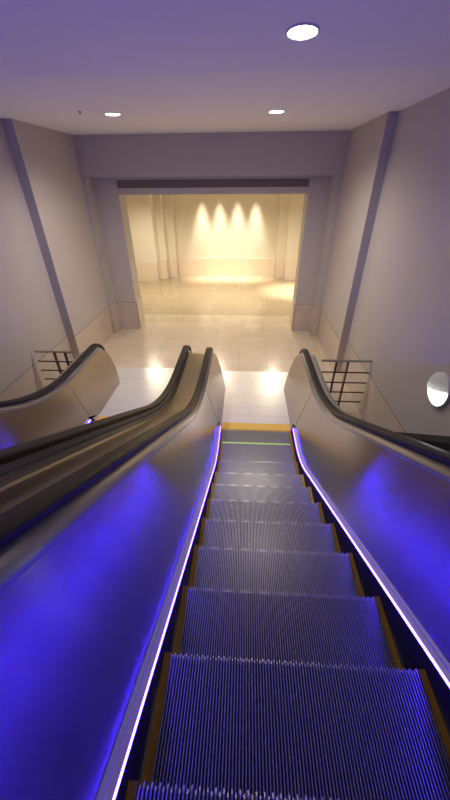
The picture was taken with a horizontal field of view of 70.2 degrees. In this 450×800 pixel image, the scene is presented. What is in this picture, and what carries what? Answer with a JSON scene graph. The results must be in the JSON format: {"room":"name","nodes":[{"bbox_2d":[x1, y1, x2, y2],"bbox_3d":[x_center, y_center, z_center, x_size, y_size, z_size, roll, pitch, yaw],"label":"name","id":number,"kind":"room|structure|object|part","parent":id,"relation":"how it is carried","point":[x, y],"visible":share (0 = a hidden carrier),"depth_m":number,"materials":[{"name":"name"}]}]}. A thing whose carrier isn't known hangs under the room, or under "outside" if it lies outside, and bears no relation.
{"room":"escalator hall","nodes":[
{"label":"escalator hall","id":0,"kind":"room"},
{"bbox_2d":[0,119,108,392],"bbox_3d":[-3.522,-0.744,2.887,0.365,5.370,11.600,1,34,3],"label":"wall","id":1,"kind":"structure","parent":0,"point":[52,287],"depth_m":5.61,"materials":[{"name":"paint"}]},
{"bbox_2d":[0,307,113,400],"bbox_3d":[-3.239,-0.783,6.531,0.178,0.730,4.810,1,34,3],"label":"baseboard","id":2,"kind":"structure","parent":1,"relation":"attached to","point":[99,331],"depth_m":6.45,"materials":[{"name":"beige stone"}]},
{"bbox_2d":[0,352,204,513],"bbox_3d":[-0.704,0.119,2.452,0.325,3.815,7.236,1,34,3],"label":"deck","id":3,"kind":"object","parent":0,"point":[15,491],"visible":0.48,"depth_m":1.95,"materials":[{"name":"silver metal"}]},
{"bbox_2d":[72,130,350,332],"bbox_3d":[-0.510,-3.738,7.736,9.200,4.220,0.810,1,34,3],"label":"wall","id":4,"kind":"structure","parent":0,"point":[318,156],"depth_m":6.65,"materials":[{"name":"paint"}]},
{"bbox_2d":[0,302,405,432],"bbox_3d":[-0.438,-1.107,6.317,5.775,0.007,5.140,1,34,3],"label":"trim","id":5,"kind":"structure","parent":4,"relation":"attached to","point":[128,302],"depth_m":5.62,"materials":[{"name":"brown stone"}]},
{"bbox_2d":[116,178,308,187],"bbox_3d":[-0.310,-4.743,7.006,4.210,0.148,0.059,1,34,3],"label":"trim","id":6,"kind":"structure","parent":4,"relation":"attached to","point":[301,182],"depth_m":6.98,"materials":[{"name":"grey metal"}]},
{"bbox_2d":[109,297,320,335],"bbox_3d":[-0.275,-2.290,8.707,5.421,0.730,0.832,1,34,3],"label":"baseboard","id":7,"kind":"structure","parent":4,"relation":"attached to","point":[304,317],"depth_m":8.62,"materials":[{"name":"beige stone"}]},
{"bbox_2d":[125,194,304,262],"bbox_3d":[-0.185,-6.586,12.645,9.200,3.600,1.150,1,34,3],"label":"wall","id":8,"kind":"structure","parent":0,"point":[163,227],"depth_m":12.62,"materials":[{"name":"beige paint"}]},
{"bbox_2d":[136,258,296,280],"bbox_3d":[-0.182,-5.419,13.311,9.200,0.720,0.962,1,34,3],"label":"baseboard","id":9,"kind":"structure","parent":8,"relation":"attached to","point":[163,269],"depth_m":13.57,"materials":[{"name":"stone"}]},
{"bbox_2d":[0,0,449,134],"bbox_3d":[-0.645,-2.435,1.567,6.155,0.670,11.650,1,34,3],"label":"ceiling","id":10,"kind":"structure","parent":0,"point":[39,38],"depth_m":2.65,"materials":[{"name":"paint"}]},
{"bbox_2d":[104,113,120,115],"bbox_3d":[-1.579,-4.016,4.499,0.236,0.010,0.236,1,34,3],"label":"recessed light","id":11,"kind":"object","parent":10,"relation":"in","point":[107,114],"visible":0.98,"depth_m":4.49,"materials":[{"name":"white"}]},
{"bbox_2d":[268,110,284,113],"bbox_3d":[0.710,-3.984,4.424,0.236,0.010,0.236,1,34,3],"label":"recessed light","id":12,"kind":"object","parent":10,"relation":"in","point":[272,111],"visible":0.98,"depth_m":4.40,"materials":[{"name":"white"}]},
{"bbox_2d":[285,22,319,40],"bbox_3d":[0.534,-2.530,2.203,0.236,0.028,0.236,1,34,3],"label":"recessed light","id":13,"kind":"object","parent":10,"relation":"in","point":[305,31],"visible":1,"depth_m":2.19,"materials":[{"name":"white"}]},
{"bbox_2d":[88,276,363,427],"bbox_3d":[-0.478,-2.110,9.200,9.200,0.120,11.500,1,34,3],"label":"floor","id":14,"kind":"structure","parent":0,"point":[258,347],"depth_m":8.85,"materials":[{"name":"tile"}]},
{"bbox_2d":[34,350,72,379],"bbox_3d":[-2.973,-0.445,5.804,0.661,0.986,0.090,1,34,3],"label":"guardrail","id":15,"kind":"object","parent":14,"relation":"on","point":[67,361],"visible":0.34,"depth_m":5.61,"materials":[{"name":"grey metal"}]},
{"bbox_3d":[-2.976,-0.835,5.538,0.661,0.041,0.042,1,34,3],"label":"rail","id":16,"kind":"part","parent":15,"relation":"part of","materials":[{"name":"grey metal"}]},
{"bbox_3d":[-2.975,-0.678,5.645,0.661,0.024,0.025,1,34,3],"label":"rail","id":17,"kind":"part","parent":15,"relation":"part of","materials":[{"name":"metal"}]},
{"bbox_3d":[-2.958,-0.431,5.812,0.090,0.953,0.090,1,34,3],"label":"post","id":18,"kind":"part","parent":15,"relation":"part of","materials":[{"name":"black metal"}]},
{"bbox_3d":[-2.768,-0.426,5.803,0.090,0.953,0.090,1,34,3],"label":"post","id":19,"kind":"part","parent":15,"relation":"part of","materials":[{"name":"black metal"}]},
{"bbox_2d":[0,343,191,484],"bbox_3d":[-1.825,0.088,2.862,1.954,4.399,7.820,1,34,3],"label":"escalator","id":20,"kind":"object","parent":14,"relation":"on","point":[46,425],"visible":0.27,"depth_m":4.51,"materials":[{"name":"silver metal"}]},
{"bbox_3d":[-2.520,0.388,1.933,0.178,3.627,5.728,1,34,3],"label":"balustrade panel","id":21,"kind":"part","parent":20,"relation":"part of","materials":[{"name":"silver metal"}]},
{"bbox_3d":[-2.635,-0.046,2.608,0.100,3.880,7.337,1,34,3],"label":"handrail","id":22,"kind":"part","parent":20,"relation":"part of","materials":[{"name":"black rubber"}]},
{"bbox_3d":[-1.118,0.425,1.862,0.178,3.627,5.728,1,34,3],"label":"balustrade panel","id":23,"kind":"part","parent":20,"relation":"part of","materials":[{"name":"silver metal"}]},
{"bbox_3d":[-2.281,-0.341,5.798,0.223,0.811,1.488,1,34,3],"label":"balustrade panel","id":24,"kind":"part","parent":20,"relation":"part of","materials":[{"name":"silver metal"}]},
{"bbox_3d":[-1.579,-0.195,6.307,1.720,0.026,1.790,1,34,3],"label":"landing plate","id":25,"kind":"part","parent":20,"relation":"part of","materials":[{"name":"metal"}]},
{"bbox_2d":[0,347,449,799],"bbox_3d":[0.450,0.170,2.714,1.954,4.399,7.758,1,34,3],"label":"escalator","id":26,"kind":"object","parent":14,"relation":"on","point":[188,612],"visible":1,"depth_m":1.38,"materials":[{"name":"silver metal"}]},
{"bbox_3d":[-0.487,0.049,2.441,0.100,3.880,7.337,1,34,3],"label":"handrail","id":27,"kind":"part","parent":26,"relation":"part of","materials":[{"name":"black rubber"}]},
{"bbox_3d":[-0.372,0.484,1.766,0.178,3.627,5.728,1,34,3],"label":"balustrade panel","id":28,"kind":"part","parent":26,"relation":"part of","materials":[{"name":"silver metal"}]},
{"bbox_2d":[113,426,220,799],"bbox_3d":[-0.243,0.837,1.969,0.004,2.874,5.680,1,34,3],"label":"light","id":29,"kind":"object","parent":26,"relation":"attached to","point":[132,765],"depth_m":1.32,"materials":[{"name":"white plastic"}]},
{"bbox_3d":[-0.238,1.070,2.200,0.006,3.498,5.800,1,34,3],"label":"skirt panel","id":30,"kind":"part","parent":26,"relation":"part of","materials":[{"name":"black"}]},
{"bbox_3d":[-0.134,-0.245,5.630,0.223,0.811,1.488,1,34,3],"label":"balustrade panel","id":31,"kind":"part","parent":26,"relation":"part of","materials":[{"name":"silver metal"}]},
{"bbox_3d":[0.512,0.464,5.311,1.140,0.028,0.210,1,34,3],"label":"comb plate","id":32,"kind":"part","parent":26,"relation":"part of","materials":[{"name":"yellow metal"}]},
{"bbox_2d":[222,442,290,444],"bbox_3d":[0.485,0.675,4.992,1.071,0.004,0.022,1,34,3],"label":"light","id":33,"kind":"object","parent":26,"relation":"on","point":[247,443],"depth_m":4.99,"materials":[{"name":"green plastic"}]},
{"bbox_3d":[0.569,-0.099,6.139,1.720,0.026,1.790,1,34,3],"label":"landing plate","id":34,"kind":"part","parent":26,"relation":"part of","materials":[{"name":"metal"}]},
{"bbox_3d":[1.223,-0.210,5.561,0.223,0.811,1.488,1,34,3],"label":"balustrade panel","id":35,"kind":"part","parent":26,"relation":"part of","materials":[{"name":"silver metal"}]},
{"bbox_3d":[0.910,1.100,2.141,0.006,3.498,5.800,1,34,3],"label":"skirt panel","id":36,"kind":"part","parent":26,"relation":"part of","materials":[{"name":"black"}]},
{"bbox_2d":[293,431,449,687],"bbox_3d":[0.903,0.867,1.910,0.004,2.874,5.680,1,34,3],"label":"light","id":37,"kind":"object","parent":26,"relation":"attached to","point":[412,652],"depth_m":1.78,"materials":[{"name":"white plastic"}]},
{"bbox_3d":[1.029,0.520,1.695,0.178,3.627,5.728,1,34,3],"label":"balustrade panel","id":38,"kind":"part","parent":26,"relation":"part of","materials":[{"name":"silver metal"}]},
{"bbox_3d":[1.234,0.094,2.353,0.100,3.880,7.337,1,34,3],"label":"handrail","id":39,"kind":"part","parent":26,"relation":"part of","materials":[{"name":"black rubber"}]},
{"bbox_2d":[322,359,371,405],"bbox_3d":[1.977,-0.242,5.444,0.791,0.986,0.090,1,34,3],"label":"guardrail","id":40,"kind":"object","parent":14,"relation":"on","point":[336,361],"visible":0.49,"depth_m":5.30,"materials":[{"name":"grey metal"}]},
{"bbox_3d":[1.817,-0.233,5.461,0.090,0.953,0.090,1,34,3],"label":"post","id":41,"kind":"part","parent":40,"relation":"part of","materials":[{"name":"black metal"}]},
{"bbox_3d":[2.002,-0.228,5.452,0.090,0.953,0.090,1,34,3],"label":"post","id":42,"kind":"part","parent":40,"relation":"part of","materials":[{"name":"black metal"}]},
{"bbox_3d":[1.975,-0.456,5.298,0.791,0.024,0.025,1,34,3],"label":"rail","id":43,"kind":"part","parent":40,"relation":"part of","materials":[{"name":"metal"}]},
{"bbox_3d":[1.976,-0.295,5.408,0.791,0.024,0.025,1,34,3],"label":"rail","id":44,"kind":"part","parent":40,"relation":"part of","materials":[{"name":"metal"}]},
{"bbox_3d":[1.974,-0.632,5.178,0.791,0.041,0.042,1,34,3],"label":"rail","id":45,"kind":"part","parent":40,"relation":"part of","materials":[{"name":"grey metal"}]},
{"bbox_3d":[1.978,-0.137,5.515,0.791,0.024,0.025,1,34,3],"label":"rail","id":46,"kind":"part","parent":40,"relation":"part of","materials":[{"name":"black metal"}]},
{"bbox_2d":[321,88,449,435],"bbox_3d":[2.268,-0.592,2.592,0.345,5.370,11.600,1,34,3],"label":"wall","id":47,"kind":"structure","parent":0,"point":[387,289],"depth_m":4.34,"materials":[{"name":"paint"}]},
{"bbox_2d":[317,309,404,432],"bbox_3d":[2.359,-0.637,6.246,0.158,0.730,4.810,1,34,3],"label":"baseboard","id":48,"kind":"structure","parent":47,"relation":"attached to","point":[373,408],"depth_m":5.76,"materials":[{"name":"beige stone"}]},
{"bbox_2d":[397,432,449,451],"bbox_3d":[1.723,0.225,0.634,0.792,5.750,7.390,1,34,3],"label":"trim","id":49,"kind":"structure","parent":47,"relation":"attached to","point":[443,442],"depth_m":2.44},
{"bbox_2d":[427,372,449,406],"bbox_3d":[2.220,-0.110,3.360,0.094,0.372,0.372,1,34,3],"label":"wall light","id":50,"kind":"object","parent":47,"relation":"attached to","point":[438,384],"visible":1,"depth_m":3.28,"materials":[{"name":"white glass"}]},
{"bbox_2d":[428,388,447,404],"bbox_3d":[2.215,-0.069,3.385,0.045,0.238,0.330,1,34,3],"label":"diffuser","id":51,"kind":"object","parent":50,"relation":"attached to","point":[437,396],"depth_m":3.29,"materials":[{"name":"white plastic"}]}
]}

